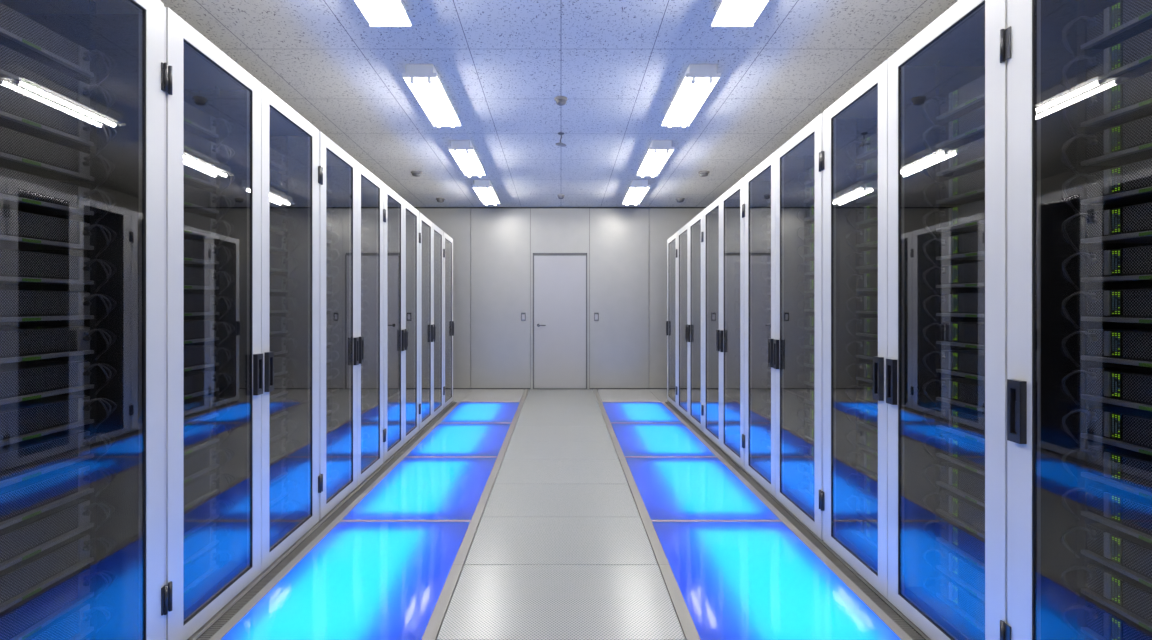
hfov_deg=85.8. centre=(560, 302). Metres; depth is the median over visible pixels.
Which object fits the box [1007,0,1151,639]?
tall cabinet
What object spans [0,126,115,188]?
server
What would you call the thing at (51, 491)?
grille
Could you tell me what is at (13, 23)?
grille
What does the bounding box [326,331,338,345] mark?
server
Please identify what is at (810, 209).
server
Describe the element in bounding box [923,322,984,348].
server
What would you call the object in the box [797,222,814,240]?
server
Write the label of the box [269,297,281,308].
grille
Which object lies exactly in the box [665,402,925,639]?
trim
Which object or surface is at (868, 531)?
server
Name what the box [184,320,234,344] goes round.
server
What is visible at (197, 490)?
grille
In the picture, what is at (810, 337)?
server
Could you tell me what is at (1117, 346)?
server
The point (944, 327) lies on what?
grille
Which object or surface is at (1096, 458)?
grille
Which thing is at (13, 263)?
grille
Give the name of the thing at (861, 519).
grille
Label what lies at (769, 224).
server
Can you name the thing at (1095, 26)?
grille
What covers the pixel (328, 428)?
server
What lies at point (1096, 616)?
grille
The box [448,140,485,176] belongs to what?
ceiling light
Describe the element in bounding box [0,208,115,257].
server
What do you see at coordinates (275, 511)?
grille
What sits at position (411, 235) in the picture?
tall cabinet
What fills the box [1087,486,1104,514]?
grille
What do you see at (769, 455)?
server
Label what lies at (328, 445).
server
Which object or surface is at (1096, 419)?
grille
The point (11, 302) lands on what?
grille
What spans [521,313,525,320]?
wall switch
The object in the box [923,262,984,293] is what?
server
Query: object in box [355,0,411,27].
ceiling light
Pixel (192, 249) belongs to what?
grille
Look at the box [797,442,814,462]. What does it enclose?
server
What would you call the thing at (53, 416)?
grille
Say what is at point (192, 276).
grille
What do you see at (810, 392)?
server
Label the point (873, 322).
grille
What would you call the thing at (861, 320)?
grille
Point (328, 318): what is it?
server
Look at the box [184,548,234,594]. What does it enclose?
server
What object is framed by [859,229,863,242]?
grille
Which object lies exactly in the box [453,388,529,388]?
baseboard
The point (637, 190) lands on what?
ceiling light
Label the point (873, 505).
grille
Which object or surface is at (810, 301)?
server
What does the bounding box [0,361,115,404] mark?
server
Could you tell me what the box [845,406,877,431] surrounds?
server
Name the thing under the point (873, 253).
grille
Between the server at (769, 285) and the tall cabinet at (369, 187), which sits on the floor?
the tall cabinet at (369, 187)
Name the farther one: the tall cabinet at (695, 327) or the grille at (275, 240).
the tall cabinet at (695, 327)
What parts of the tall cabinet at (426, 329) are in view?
panel, frame, handle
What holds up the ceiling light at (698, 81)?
attached to the ceiling
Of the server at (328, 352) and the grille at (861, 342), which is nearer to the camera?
the grille at (861, 342)
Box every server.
[0,3,115,84]
[0,44,115,119]
[0,85,115,154]
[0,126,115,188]
[0,167,115,223]
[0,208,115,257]
[0,249,115,291]
[0,290,115,325]
[0,326,115,363]
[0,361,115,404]
[0,395,115,446]
[0,430,115,487]
[0,465,115,529]
[0,499,115,570]
[0,534,115,612]
[0,568,115,639]
[24,603,115,639]
[184,101,234,143]
[184,129,234,168]
[184,157,234,194]
[184,184,234,219]
[184,212,234,244]
[184,239,234,269]
[184,267,234,294]
[184,294,234,319]
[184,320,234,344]
[184,345,234,371]
[184,371,234,398]
[184,396,234,426]
[184,421,234,454]
[184,447,234,482]
[184,472,234,510]
[184,497,234,538]
[184,523,234,566]
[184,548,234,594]
[269,147,299,175]
[269,168,299,195]
[269,190,299,215]
[269,211,299,235]
[269,232,299,255]
[269,254,299,275]
[269,275,299,295]
[269,296,299,315]
[269,317,299,336]
[269,337,299,356]
[269,377,299,398]
[269,397,299,420]
[269,418,299,441]
[269,438,299,463]
[269,458,299,485]
[269,478,299,506]
[269,499,299,528]
[274,357,299,376]
[326,178,338,194]
[326,195,338,211]
[326,212,338,227]
[326,229,338,244]
[326,246,338,261]
[326,263,338,278]
[326,280,338,295]
[326,297,338,312]
[326,314,338,328]
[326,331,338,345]
[326,348,338,362]
[326,365,338,379]
[326,382,338,397]
[326,399,338,414]
[326,416,338,431]
[326,433,338,449]
[326,450,338,466]
[326,466,338,483]
[361,212,368,223]
[361,432,368,441]
[761,190,770,204]
[761,205,770,219]
[761,221,770,235]
[761,236,770,250]
[761,252,770,265]
[761,267,770,280]
[761,283,770,296]
[761,298,770,311]
[761,313,770,326]
[761,329,770,341]
[761,362,770,372]
[761,375,770,387]
[761,390,770,403]
[761,405,770,418]
[761,421,770,434]
[761,436,770,450]
[761,451,770,465]
[797,166,814,186]
[797,185,814,204]
[797,204,814,222]
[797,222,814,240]
[797,241,814,258]
[797,260,814,276]
[797,278,814,294]
[797,297,814,312]
[797,315,814,330]
[797,333,814,349]
[797,351,814,367]
[797,369,814,386]
[797,388,814,405]
[797,406,814,424]
[797,424,814,443]
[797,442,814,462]
[797,460,814,481]
[797,478,814,500]
[845,132,877,162]
[845,156,877,185]
[845,179,877,207]
[845,202,877,229]
[845,226,877,251]
[845,249,877,273]
[845,272,877,295]
[845,295,877,316]
[845,318,877,338]
[845,340,877,360]
[845,362,872,382]
[845,384,877,407]
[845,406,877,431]
[845,428,877,455]
[845,450,877,478]
[845,472,877,502]
[845,494,877,526]
[845,516,877,549]
[923,74,984,125]
[923,106,984,153]
[923,137,984,181]
[923,168,984,209]
[923,199,984,237]
[923,231,984,265]
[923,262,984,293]
[923,293,984,321]
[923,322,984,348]
[923,350,984,380]
[923,378,984,411]
[923,406,984,443]
[923,434,984,475]
[923,462,984,506]
[923,490,984,538]
[923,518,984,569]
[923,546,984,601]
[923,574,984,633]
[1061,0,1151,60]
[1061,28,1151,99]
[1061,72,1151,135]
[1061,115,1151,174]
[1061,159,1151,213]
[1061,202,1151,251]
[1061,245,1151,289]
[1061,289,1151,328]
[1061,329,1151,366]
[1061,368,1151,410]
[1061,407,1151,455]
[1061,446,1151,499]
[1061,484,1151,543]
[1061,523,1151,587]
[1061,562,1151,631]
[1061,601,1151,639]
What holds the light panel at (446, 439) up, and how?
in the floor
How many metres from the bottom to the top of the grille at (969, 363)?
0.069 m
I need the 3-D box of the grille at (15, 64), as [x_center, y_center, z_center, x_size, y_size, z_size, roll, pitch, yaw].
[-1.592,-0.700,1.891,0.006,0.069,0.297,0,0,0]
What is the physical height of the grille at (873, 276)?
0.069 m
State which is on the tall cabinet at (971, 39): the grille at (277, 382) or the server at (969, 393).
the server at (969, 393)
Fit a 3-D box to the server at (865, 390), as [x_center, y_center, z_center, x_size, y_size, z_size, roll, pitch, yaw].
[1.819,0.487,3.046,0.635,0.118,0.540,0,0,0]
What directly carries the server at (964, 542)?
on the tall cabinet at (971, 39)
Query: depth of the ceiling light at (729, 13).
3.45 m
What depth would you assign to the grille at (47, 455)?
1.89 m
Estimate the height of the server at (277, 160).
0.118 m
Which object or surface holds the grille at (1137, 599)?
attached to the server at (1124, 595)
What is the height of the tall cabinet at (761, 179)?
2.326 m
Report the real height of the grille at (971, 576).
0.069 m
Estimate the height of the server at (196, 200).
0.118 m
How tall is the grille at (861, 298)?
0.069 m
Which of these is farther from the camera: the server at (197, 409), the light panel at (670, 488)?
the light panel at (670, 488)
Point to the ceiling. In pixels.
(619, 66)
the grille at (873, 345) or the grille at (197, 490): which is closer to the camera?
the grille at (197, 490)
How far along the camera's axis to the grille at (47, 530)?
1.89 m
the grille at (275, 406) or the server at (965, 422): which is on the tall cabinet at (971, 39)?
the server at (965, 422)
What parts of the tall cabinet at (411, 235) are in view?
handle, panel, frame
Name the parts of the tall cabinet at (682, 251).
frame, panel, handle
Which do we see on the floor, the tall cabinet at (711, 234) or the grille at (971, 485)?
the tall cabinet at (711, 234)
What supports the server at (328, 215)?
on the tall cabinet at (336, 164)
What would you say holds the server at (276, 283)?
on the tall cabinet at (284, 130)
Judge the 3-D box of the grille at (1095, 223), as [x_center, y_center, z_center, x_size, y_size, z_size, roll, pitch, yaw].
[1.579,-0.234,1.831,0.005,0.069,0.056,0,0,0]
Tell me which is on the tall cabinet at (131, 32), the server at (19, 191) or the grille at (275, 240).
the server at (19, 191)
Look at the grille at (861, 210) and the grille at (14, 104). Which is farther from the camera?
the grille at (861, 210)
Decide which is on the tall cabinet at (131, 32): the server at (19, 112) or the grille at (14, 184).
the server at (19, 112)
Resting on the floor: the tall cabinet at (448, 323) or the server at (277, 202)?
the tall cabinet at (448, 323)
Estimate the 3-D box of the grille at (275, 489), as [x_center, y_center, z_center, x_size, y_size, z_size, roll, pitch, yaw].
[-1.592,1.048,3.377,0.006,0.069,0.297,0,0,0]
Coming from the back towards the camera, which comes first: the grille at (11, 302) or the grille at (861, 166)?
the grille at (861, 166)
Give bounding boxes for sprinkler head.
[556,132,565,146]
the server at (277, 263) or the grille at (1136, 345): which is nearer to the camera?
the grille at (1136, 345)
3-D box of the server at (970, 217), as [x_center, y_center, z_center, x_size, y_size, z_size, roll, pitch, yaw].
[1.819,-0.329,2.344,0.635,0.118,0.540,0,0,0]
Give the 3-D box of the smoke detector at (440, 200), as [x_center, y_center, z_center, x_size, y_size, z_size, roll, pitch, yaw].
[-1.720,-1.465,8.850,0.131,0.054,0.132,0,0,6]
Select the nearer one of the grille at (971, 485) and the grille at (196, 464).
the grille at (971, 485)
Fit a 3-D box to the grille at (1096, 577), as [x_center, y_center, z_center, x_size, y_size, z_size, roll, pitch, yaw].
[1.579,0.815,1.831,0.005,0.069,0.056,0,0,0]
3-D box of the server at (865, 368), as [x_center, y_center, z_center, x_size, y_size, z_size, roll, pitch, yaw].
[1.819,0.370,3.046,0.635,0.118,0.540,0,0,0]
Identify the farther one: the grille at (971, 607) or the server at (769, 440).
the server at (769, 440)
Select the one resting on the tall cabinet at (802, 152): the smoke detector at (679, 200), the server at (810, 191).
the server at (810, 191)
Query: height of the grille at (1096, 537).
0.069 m
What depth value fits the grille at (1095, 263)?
1.83 m
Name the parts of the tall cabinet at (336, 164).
hinge post, mounting rail, panel, panel, panel, frame, handle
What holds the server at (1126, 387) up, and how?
on the tall cabinet at (1037, 405)
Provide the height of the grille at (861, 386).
0.069 m
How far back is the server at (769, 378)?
4.69 m
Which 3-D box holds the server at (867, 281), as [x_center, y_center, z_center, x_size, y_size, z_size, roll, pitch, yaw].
[1.819,-0.096,3.046,0.635,0.118,0.540,0,0,0]
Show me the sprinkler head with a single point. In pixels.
(560, 144)
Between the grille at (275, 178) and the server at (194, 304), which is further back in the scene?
the grille at (275, 178)
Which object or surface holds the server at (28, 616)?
on the tall cabinet at (131, 32)
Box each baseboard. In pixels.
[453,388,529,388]
[592,388,666,388]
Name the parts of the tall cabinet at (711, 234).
frame, panel, panel, panel, handle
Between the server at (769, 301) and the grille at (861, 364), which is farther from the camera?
the server at (769, 301)
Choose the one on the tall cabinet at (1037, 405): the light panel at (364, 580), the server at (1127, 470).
the server at (1127, 470)
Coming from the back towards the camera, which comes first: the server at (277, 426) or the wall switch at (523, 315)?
the wall switch at (523, 315)
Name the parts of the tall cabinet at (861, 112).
frame, mounting rail, panel, panel, panel, handle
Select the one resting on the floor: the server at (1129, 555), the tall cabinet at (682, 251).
the tall cabinet at (682, 251)
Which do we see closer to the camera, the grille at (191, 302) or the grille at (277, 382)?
the grille at (191, 302)
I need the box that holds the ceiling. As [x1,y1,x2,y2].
[160,0,958,206]
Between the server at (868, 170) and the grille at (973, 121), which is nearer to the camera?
the grille at (973, 121)
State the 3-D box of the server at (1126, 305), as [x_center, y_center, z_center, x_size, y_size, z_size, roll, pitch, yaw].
[1.819,0.021,1.626,0.635,0.118,0.540,0,0,0]
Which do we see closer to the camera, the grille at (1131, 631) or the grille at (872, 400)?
the grille at (1131, 631)
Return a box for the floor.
[188,389,930,639]
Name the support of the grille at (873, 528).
attached to the server at (868, 531)
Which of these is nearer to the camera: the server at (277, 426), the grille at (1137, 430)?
the grille at (1137, 430)
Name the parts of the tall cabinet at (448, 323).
panel, frame, handle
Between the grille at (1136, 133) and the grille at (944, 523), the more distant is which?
the grille at (944, 523)
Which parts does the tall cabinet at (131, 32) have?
panel, mounting rail, door, hinge post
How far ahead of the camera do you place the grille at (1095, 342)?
1.83 m
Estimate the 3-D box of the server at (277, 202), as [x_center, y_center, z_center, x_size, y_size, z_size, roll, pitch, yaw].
[-1.832,-0.562,3.342,0.635,0.118,0.540,0,0,0]
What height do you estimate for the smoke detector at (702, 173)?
0.054 m
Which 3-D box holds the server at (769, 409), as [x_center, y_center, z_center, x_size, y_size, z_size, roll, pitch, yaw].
[1.825,0.831,4.479,0.613,0.106,0.531,0,0,0]
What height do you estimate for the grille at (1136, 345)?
0.069 m
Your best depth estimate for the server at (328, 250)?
4.24 m
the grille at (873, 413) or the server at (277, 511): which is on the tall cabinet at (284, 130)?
the server at (277, 511)
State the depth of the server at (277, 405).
3.50 m
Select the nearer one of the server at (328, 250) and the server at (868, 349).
the server at (868, 349)
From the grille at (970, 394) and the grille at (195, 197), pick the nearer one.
the grille at (970, 394)
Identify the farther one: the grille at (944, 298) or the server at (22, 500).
the grille at (944, 298)
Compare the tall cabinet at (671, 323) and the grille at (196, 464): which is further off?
the tall cabinet at (671, 323)
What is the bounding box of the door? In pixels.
[533,253,586,388]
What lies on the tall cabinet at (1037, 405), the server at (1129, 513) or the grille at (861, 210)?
the server at (1129, 513)
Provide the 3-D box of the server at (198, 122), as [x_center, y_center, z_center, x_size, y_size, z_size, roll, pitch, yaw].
[-1.832,-0.795,2.622,0.635,0.118,0.540,0,0,0]
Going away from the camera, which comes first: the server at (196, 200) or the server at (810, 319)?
the server at (196, 200)
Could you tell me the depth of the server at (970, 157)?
2.45 m
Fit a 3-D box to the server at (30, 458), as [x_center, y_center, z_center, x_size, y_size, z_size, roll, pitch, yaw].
[-1.832,0.487,1.857,0.635,0.118,0.540,0,0,0]
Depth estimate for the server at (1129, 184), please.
1.77 m
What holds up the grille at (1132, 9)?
attached to the server at (1126, 19)
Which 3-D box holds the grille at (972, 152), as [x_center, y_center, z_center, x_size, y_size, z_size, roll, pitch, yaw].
[1.579,-0.583,2.309,0.006,0.069,0.297,0,0,0]
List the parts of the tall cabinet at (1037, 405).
handle, door, mounting rail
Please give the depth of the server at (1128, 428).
1.76 m
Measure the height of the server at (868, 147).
0.118 m
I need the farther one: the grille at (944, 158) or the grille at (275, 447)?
the grille at (275, 447)
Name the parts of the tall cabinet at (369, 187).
handle, mounting rail, panel, panel, panel, frame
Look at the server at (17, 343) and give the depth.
1.92 m
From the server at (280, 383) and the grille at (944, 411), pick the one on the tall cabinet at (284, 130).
the server at (280, 383)
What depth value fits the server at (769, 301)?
4.69 m
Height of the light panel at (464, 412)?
0.162 m
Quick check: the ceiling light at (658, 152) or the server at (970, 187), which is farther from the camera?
the ceiling light at (658, 152)
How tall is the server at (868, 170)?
0.118 m
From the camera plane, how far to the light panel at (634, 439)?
5.93 m
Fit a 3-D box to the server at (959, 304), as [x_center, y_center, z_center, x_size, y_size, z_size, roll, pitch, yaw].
[1.819,0.021,2.344,0.635,0.118,0.540,0,0,0]
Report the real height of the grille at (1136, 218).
0.069 m
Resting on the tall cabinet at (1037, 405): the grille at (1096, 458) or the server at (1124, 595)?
the server at (1124, 595)
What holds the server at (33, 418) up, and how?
on the tall cabinet at (131, 32)
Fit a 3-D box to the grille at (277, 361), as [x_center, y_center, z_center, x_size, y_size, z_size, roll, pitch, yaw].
[-1.592,0.349,3.377,0.006,0.069,0.297,0,0,0]
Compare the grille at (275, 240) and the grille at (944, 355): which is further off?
the grille at (275, 240)
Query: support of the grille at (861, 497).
attached to the server at (868, 509)
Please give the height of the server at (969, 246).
0.118 m
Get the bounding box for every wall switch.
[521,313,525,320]
[594,313,598,320]
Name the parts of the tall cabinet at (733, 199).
handle, frame, panel, panel, panel, hinge post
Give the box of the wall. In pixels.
[415,208,704,388]
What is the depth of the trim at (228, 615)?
3.28 m
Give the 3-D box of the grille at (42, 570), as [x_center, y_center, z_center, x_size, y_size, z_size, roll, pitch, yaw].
[-1.592,0.815,1.891,0.006,0.069,0.297,0,0,0]
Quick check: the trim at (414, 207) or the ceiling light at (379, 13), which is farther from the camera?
the trim at (414, 207)
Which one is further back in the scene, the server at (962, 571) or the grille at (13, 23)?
the server at (962, 571)
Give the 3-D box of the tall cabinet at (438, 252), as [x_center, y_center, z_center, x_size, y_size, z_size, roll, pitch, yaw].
[-1.907,0.205,7.271,0.977,2.217,0.659,0,0,0]
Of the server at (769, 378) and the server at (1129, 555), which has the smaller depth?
the server at (1129, 555)
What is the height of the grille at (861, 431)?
0.069 m
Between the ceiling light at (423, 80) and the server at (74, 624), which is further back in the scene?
the ceiling light at (423, 80)
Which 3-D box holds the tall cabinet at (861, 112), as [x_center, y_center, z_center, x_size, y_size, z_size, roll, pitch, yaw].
[1.893,0.123,3.048,0.977,2.381,0.674,0,0,0]
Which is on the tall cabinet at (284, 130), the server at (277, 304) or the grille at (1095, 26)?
the server at (277, 304)
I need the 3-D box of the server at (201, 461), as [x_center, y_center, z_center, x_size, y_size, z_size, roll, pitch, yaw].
[-1.832,0.720,2.622,0.635,0.118,0.540,0,0,0]
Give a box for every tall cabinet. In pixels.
[0,0,167,639]
[165,7,262,639]
[261,83,320,572]
[319,131,358,519]
[357,161,384,485]
[383,183,404,461]
[403,199,419,444]
[419,212,433,430]
[432,222,444,418]
[443,232,453,408]
[666,232,676,407]
[676,222,688,418]
[687,211,702,431]
[702,196,720,447]
[719,177,744,468]
[743,152,774,496]
[773,113,822,539]
[821,59,887,599]
[886,0,1010,639]
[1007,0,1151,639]
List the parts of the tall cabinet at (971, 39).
handle, mounting rail, frame, panel, panel, panel, hinge post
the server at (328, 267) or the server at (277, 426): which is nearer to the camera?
the server at (277, 426)
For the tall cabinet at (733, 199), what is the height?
2.299 m
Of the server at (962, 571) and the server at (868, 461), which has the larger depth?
the server at (868, 461)
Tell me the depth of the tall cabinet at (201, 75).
2.89 m
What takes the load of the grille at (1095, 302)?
attached to the server at (1126, 305)
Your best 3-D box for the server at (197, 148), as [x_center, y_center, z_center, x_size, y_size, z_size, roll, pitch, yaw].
[-1.832,-0.678,2.622,0.635,0.118,0.540,0,0,0]
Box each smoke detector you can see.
[411,171,421,176]
[436,198,444,202]
[555,96,566,105]
[675,198,684,202]
[698,171,709,176]
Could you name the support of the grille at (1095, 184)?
attached to the server at (1129, 184)
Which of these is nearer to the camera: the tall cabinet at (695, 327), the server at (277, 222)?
the server at (277, 222)
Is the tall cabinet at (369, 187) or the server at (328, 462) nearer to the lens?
the server at (328, 462)
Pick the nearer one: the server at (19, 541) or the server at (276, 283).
the server at (19, 541)
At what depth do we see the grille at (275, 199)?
3.44 m
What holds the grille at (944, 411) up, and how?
attached to the server at (965, 422)
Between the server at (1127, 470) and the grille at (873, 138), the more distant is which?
the grille at (873, 138)
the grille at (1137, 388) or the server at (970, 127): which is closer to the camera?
the grille at (1137, 388)
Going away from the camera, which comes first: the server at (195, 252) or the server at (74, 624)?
the server at (74, 624)
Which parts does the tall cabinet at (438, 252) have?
handle, panel, frame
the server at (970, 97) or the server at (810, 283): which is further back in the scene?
the server at (810, 283)
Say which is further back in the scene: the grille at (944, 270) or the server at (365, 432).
the server at (365, 432)
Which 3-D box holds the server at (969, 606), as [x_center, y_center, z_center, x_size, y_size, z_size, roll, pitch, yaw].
[1.819,1.186,2.344,0.635,0.118,0.540,0,0,0]
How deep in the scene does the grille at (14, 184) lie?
1.88 m
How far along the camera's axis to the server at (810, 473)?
3.93 m
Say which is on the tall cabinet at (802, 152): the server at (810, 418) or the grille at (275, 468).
the server at (810, 418)
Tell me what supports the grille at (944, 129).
attached to the server at (970, 127)
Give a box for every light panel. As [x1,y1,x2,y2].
[221,521,469,639]
[341,457,496,542]
[406,423,510,456]
[440,402,519,422]
[602,402,681,422]
[611,423,715,456]
[625,457,780,520]
[652,521,900,639]
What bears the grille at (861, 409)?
attached to the server at (868, 415)
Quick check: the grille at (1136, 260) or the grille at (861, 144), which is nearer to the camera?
the grille at (1136, 260)
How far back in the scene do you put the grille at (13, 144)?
1.88 m
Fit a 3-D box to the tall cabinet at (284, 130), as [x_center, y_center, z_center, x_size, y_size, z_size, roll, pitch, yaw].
[-1.907,0.129,3.341,0.977,2.371,0.719,0,0,0]
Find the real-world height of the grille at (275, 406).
0.069 m
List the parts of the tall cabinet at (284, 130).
handle, mounting rail, panel, panel, panel, frame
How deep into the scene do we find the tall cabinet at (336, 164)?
4.30 m
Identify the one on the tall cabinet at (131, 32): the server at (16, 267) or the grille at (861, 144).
the server at (16, 267)
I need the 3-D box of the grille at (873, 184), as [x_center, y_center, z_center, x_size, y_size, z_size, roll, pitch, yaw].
[1.579,-0.583,3.011,0.006,0.069,0.297,0,0,0]
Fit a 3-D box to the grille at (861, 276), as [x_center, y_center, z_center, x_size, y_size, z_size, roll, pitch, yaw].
[1.579,-0.117,3.252,0.005,0.069,0.056,0,0,0]
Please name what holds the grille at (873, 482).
attached to the server at (868, 484)
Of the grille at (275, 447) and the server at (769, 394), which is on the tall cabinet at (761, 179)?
the server at (769, 394)
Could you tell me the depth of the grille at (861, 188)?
3.25 m
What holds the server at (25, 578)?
on the tall cabinet at (131, 32)
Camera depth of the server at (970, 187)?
2.45 m
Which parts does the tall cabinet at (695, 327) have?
handle, frame, panel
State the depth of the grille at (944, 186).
2.54 m
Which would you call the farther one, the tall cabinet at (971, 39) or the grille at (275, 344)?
the grille at (275, 344)
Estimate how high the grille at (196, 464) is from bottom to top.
0.069 m
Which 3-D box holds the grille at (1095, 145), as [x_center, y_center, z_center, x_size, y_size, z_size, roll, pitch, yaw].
[1.579,-0.467,1.831,0.005,0.069,0.056,0,0,0]
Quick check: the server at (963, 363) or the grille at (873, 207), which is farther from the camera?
the grille at (873, 207)
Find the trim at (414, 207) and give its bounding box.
[414,207,705,207]
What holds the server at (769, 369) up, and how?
on the tall cabinet at (761, 179)
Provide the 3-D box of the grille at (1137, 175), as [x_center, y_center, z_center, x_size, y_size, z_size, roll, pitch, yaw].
[1.579,-0.350,1.591,0.006,0.069,0.297,0,0,0]
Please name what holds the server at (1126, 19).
on the tall cabinet at (1037, 405)
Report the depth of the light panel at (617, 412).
7.45 m
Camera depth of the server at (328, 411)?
4.25 m
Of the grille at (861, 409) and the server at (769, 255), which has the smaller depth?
the grille at (861, 409)
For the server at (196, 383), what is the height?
0.118 m
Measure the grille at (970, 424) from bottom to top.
0.069 m
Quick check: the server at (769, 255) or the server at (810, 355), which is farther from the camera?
the server at (769, 255)
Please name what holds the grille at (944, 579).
attached to the server at (969, 606)
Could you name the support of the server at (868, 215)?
on the tall cabinet at (861, 112)
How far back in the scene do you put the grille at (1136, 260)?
1.69 m
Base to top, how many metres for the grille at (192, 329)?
0.069 m
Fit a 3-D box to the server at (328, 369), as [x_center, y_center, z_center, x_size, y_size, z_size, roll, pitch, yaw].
[-1.838,0.481,4.041,0.613,0.106,0.531,0,0,0]
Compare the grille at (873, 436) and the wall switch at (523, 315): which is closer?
the grille at (873, 436)
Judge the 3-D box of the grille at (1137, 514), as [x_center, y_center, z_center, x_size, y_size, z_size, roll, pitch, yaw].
[1.579,0.582,1.591,0.006,0.069,0.297,0,0,0]
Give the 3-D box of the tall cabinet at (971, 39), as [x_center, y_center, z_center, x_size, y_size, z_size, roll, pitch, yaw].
[1.893,0.110,2.336,0.977,2.409,0.746,0,0,0]
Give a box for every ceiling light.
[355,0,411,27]
[402,64,460,127]
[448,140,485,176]
[472,180,499,204]
[622,180,649,204]
[637,140,673,176]
[661,64,720,127]
[711,0,767,27]
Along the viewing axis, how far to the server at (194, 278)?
2.74 m
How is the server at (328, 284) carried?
on the tall cabinet at (336, 164)
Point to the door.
(559, 279)
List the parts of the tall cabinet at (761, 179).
frame, panel, panel, panel, mounting rail, handle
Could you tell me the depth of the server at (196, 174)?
2.75 m
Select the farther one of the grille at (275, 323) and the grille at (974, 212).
the grille at (275, 323)
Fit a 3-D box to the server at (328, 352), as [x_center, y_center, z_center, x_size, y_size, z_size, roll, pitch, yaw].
[-1.838,0.364,4.041,0.613,0.106,0.531,0,0,0]
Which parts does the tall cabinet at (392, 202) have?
hinge post, panel, panel, frame, handle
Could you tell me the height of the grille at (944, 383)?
0.069 m
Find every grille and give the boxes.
[0,3,77,64]
[0,44,77,100]
[0,85,77,135]
[0,126,77,171]
[0,167,77,206]
[0,208,77,242]
[0,250,77,277]
[0,291,77,314]
[0,328,77,355]
[0,363,77,396]
[0,399,77,437]
[0,434,77,478]
[0,469,77,519]
[0,505,77,561]
[0,540,77,602]
[0,576,77,639]
[32,611,77,639]
[184,101,209,129]
[184,129,209,155]
[184,157,209,181]
[184,184,209,207]
[184,212,209,232]
[184,240,209,258]
[184,267,209,284]
[184,295,209,310]
[184,321,209,338]
[184,347,209,365]
[184,373,209,393]
[184,398,209,420]
[184,424,209,448]
[184,450,209,476]
[184,476,209,503]
[184,501,209,531]
[184,527,209,558]
[184,553,209,586]
[269,147,281,165]
[269,168,281,185]
[269,190,281,206]
[269,211,281,226]
[269,232,281,247]
[269,254,281,267]
[269,275,281,287]
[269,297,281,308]
[269,317,281,330]
[269,338,281,351]
[269,379,281,394]
[269,399,281,415]
[269,420,281,436]
[269,440,281,458]
[269,461,281,479]
[269,481,281,501]
[269,502,281,522]
[274,358,281,371]
[859,140,863,154]
[859,162,863,176]
[859,185,863,198]
[859,207,863,220]
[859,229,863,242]
[859,252,863,264]
[859,274,863,286]
[859,296,863,309]
[859,318,863,331]
[859,340,863,353]
[859,362,864,376]
[859,384,863,398]
[859,407,864,420]
[859,429,864,443]
[859,451,863,465]
[859,473,864,487]
[859,495,864,510]
[859,517,864,532]
[870,132,877,149]
[870,156,877,172]
[870,179,877,194]
[870,202,877,217]
[870,226,877,240]
[870,249,877,263]
[870,273,877,286]
[870,296,877,309]
[870,319,877,332]
[870,342,877,355]
[870,365,872,378]
[870,388,877,402]
[870,410,877,426]
[870,433,877,449]
[870,456,877,473]
[870,479,877,496]
[870,502,877,519]
[870,525,877,543]
[940,94,948,114]
[940,123,948,142]
[940,151,948,170]
[940,180,948,198]
[940,209,948,226]
[940,237,948,254]
[940,266,948,282]
[940,294,948,310]
[940,323,948,339]
[940,351,948,368]
[940,379,949,396]
[940,407,948,425]
[940,435,949,453]
[940,463,949,482]
[940,491,949,511]
[940,519,949,539]
[940,547,949,568]
[940,575,949,597]
[959,74,984,104]
[959,106,984,134]
[959,137,984,164]
[959,168,984,193]
[959,200,984,222]
[959,231,984,252]
[959,262,984,281]
[959,294,984,311]
[959,324,984,342]
[959,353,984,374]
[959,382,984,405]
[959,412,984,436]
[959,441,984,468]
[959,471,984,499]
[959,500,984,530]
[959,529,984,562]
[959,559,984,593]
[959,588,984,624]
[1087,11,1103,41]
[1087,51,1103,80]
[1087,91,1104,119]
[1087,131,1103,158]
[1087,171,1103,197]
[1087,211,1103,236]
[1087,251,1103,274]
[1087,291,1103,314]
[1087,330,1103,354]
[1087,369,1103,394]
[1087,408,1104,434]
[1087,447,1104,474]
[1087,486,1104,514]
[1087,524,1104,554]
[1087,563,1104,594]
[1087,602,1104,634]
[1123,0,1151,23]
[1123,28,1151,65]
[1123,72,1151,107]
[1123,115,1151,148]
[1123,159,1151,190]
[1123,203,1151,231]
[1123,246,1151,273]
[1123,290,1151,315]
[1123,332,1151,358]
[1123,374,1151,402]
[1123,415,1151,446]
[1123,457,1151,489]
[1123,498,1151,533]
[1123,540,1151,577]
[1123,581,1151,620]
[1123,623,1151,639]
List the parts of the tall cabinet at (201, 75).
hinge post, panel, panel, panel, frame, mounting rail, handle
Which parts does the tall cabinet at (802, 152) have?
handle, frame, panel, panel, panel, mounting rail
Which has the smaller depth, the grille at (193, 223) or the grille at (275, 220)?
the grille at (193, 223)
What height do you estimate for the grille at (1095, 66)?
0.069 m
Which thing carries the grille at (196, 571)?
attached to the server at (200, 568)
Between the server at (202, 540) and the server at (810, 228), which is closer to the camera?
the server at (202, 540)
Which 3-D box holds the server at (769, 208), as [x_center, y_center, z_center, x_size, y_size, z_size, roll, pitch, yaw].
[1.825,-0.684,4.479,0.613,0.106,0.531,0,0,0]
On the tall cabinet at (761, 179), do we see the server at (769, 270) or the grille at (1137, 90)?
the server at (769, 270)
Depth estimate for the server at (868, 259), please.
3.20 m
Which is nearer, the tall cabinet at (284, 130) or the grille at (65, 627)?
the grille at (65, 627)
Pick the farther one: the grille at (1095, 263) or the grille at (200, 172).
the grille at (200, 172)
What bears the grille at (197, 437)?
attached to the server at (202, 434)

